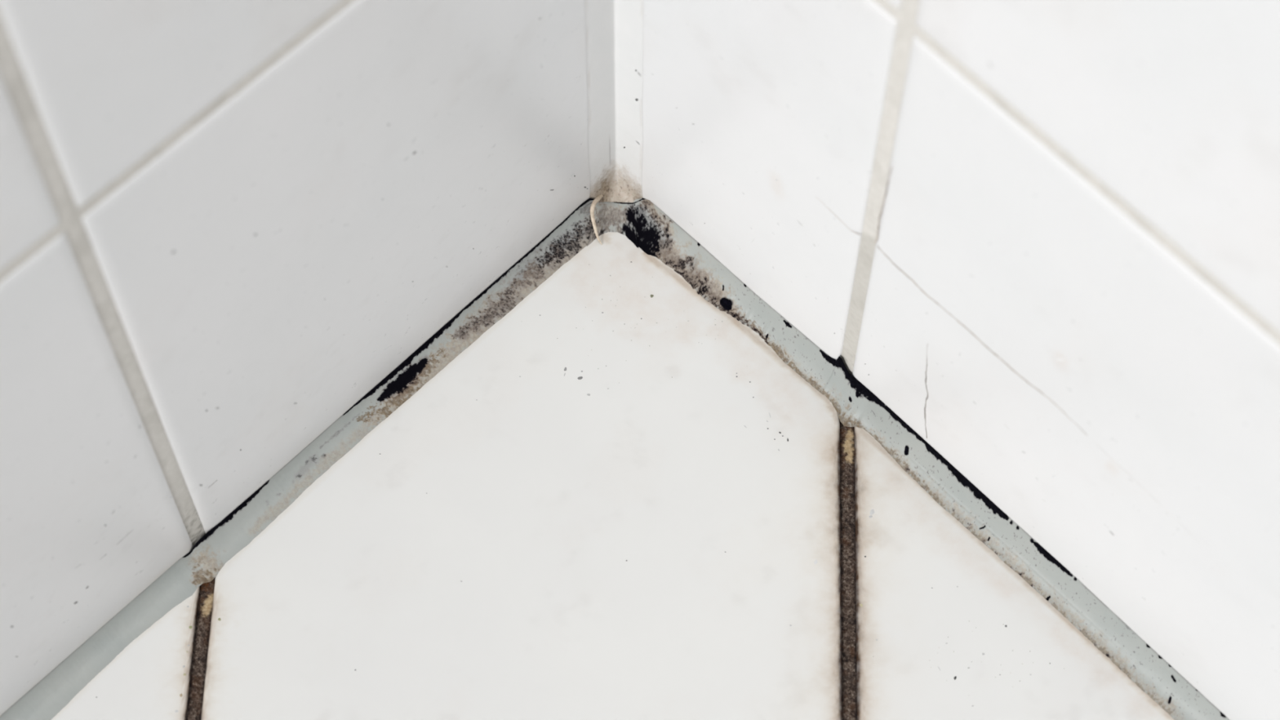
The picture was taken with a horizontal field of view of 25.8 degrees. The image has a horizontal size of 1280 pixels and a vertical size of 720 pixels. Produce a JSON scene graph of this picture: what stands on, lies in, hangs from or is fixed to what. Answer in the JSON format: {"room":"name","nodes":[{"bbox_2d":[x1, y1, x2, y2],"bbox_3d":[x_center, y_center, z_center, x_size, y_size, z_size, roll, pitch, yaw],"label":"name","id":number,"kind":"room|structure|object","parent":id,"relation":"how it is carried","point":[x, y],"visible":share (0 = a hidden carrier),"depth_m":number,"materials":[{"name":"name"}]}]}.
{"room":"damaged room","nodes":[
{"label":"damaged room","id":0,"kind":"room"},
{"bbox_2d":[0,0,590,715],"bbox_3d":[-0.407,0.110,0.077,1.152,1.002,0.015,-42,73,-17],"label":"wall","id":1,"kind":"structure","parent":0,"point":[224,224],"depth_m":0.56,"materials":[{"name":"tile"}]},
{"bbox_2d":[584,0,644,244],"bbox_3d":[-0.006,-0.183,0.358,0.014,0.720,0.010,-42,73,-17],"label":"corner sealant","id":2,"kind":"object","parent":1,"relation":"attached to","point":[614,28],"visible":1,"depth_m":0.64,"materials":[{"name":"white plastic"}]},
{"bbox_2d":[51,231,1173,719],"bbox_3d":[-0.007,0.580,0.422,0.990,0.020,0.990,-42,73,-17],"label":"floor","id":3,"kind":"structure","parent":0,"point":[619,500],"depth_m":0.65,"materials":[{"name":"tile"}]},
{"bbox_2d":[0,197,1229,719],"bbox_3d":[-0.006,0.270,0.542,1.365,0.015,0.682,0,66,0],"label":"strip","id":4,"kind":"object","parent":3,"relation":"on","point":[644,224],"visible":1,"depth_m":0.66,"materials":[{"name":"grey plastic"}]},
{"bbox_2d":[641,0,1279,719],"bbox_3d":[0.380,0.111,0.116,0.015,1.016,1.084,-42,73,-17],"label":"wall","id":5,"kind":"structure","parent":0,"point":[1044,235],"depth_m":0.56,"materials":[{"name":"tile"}]}
]}

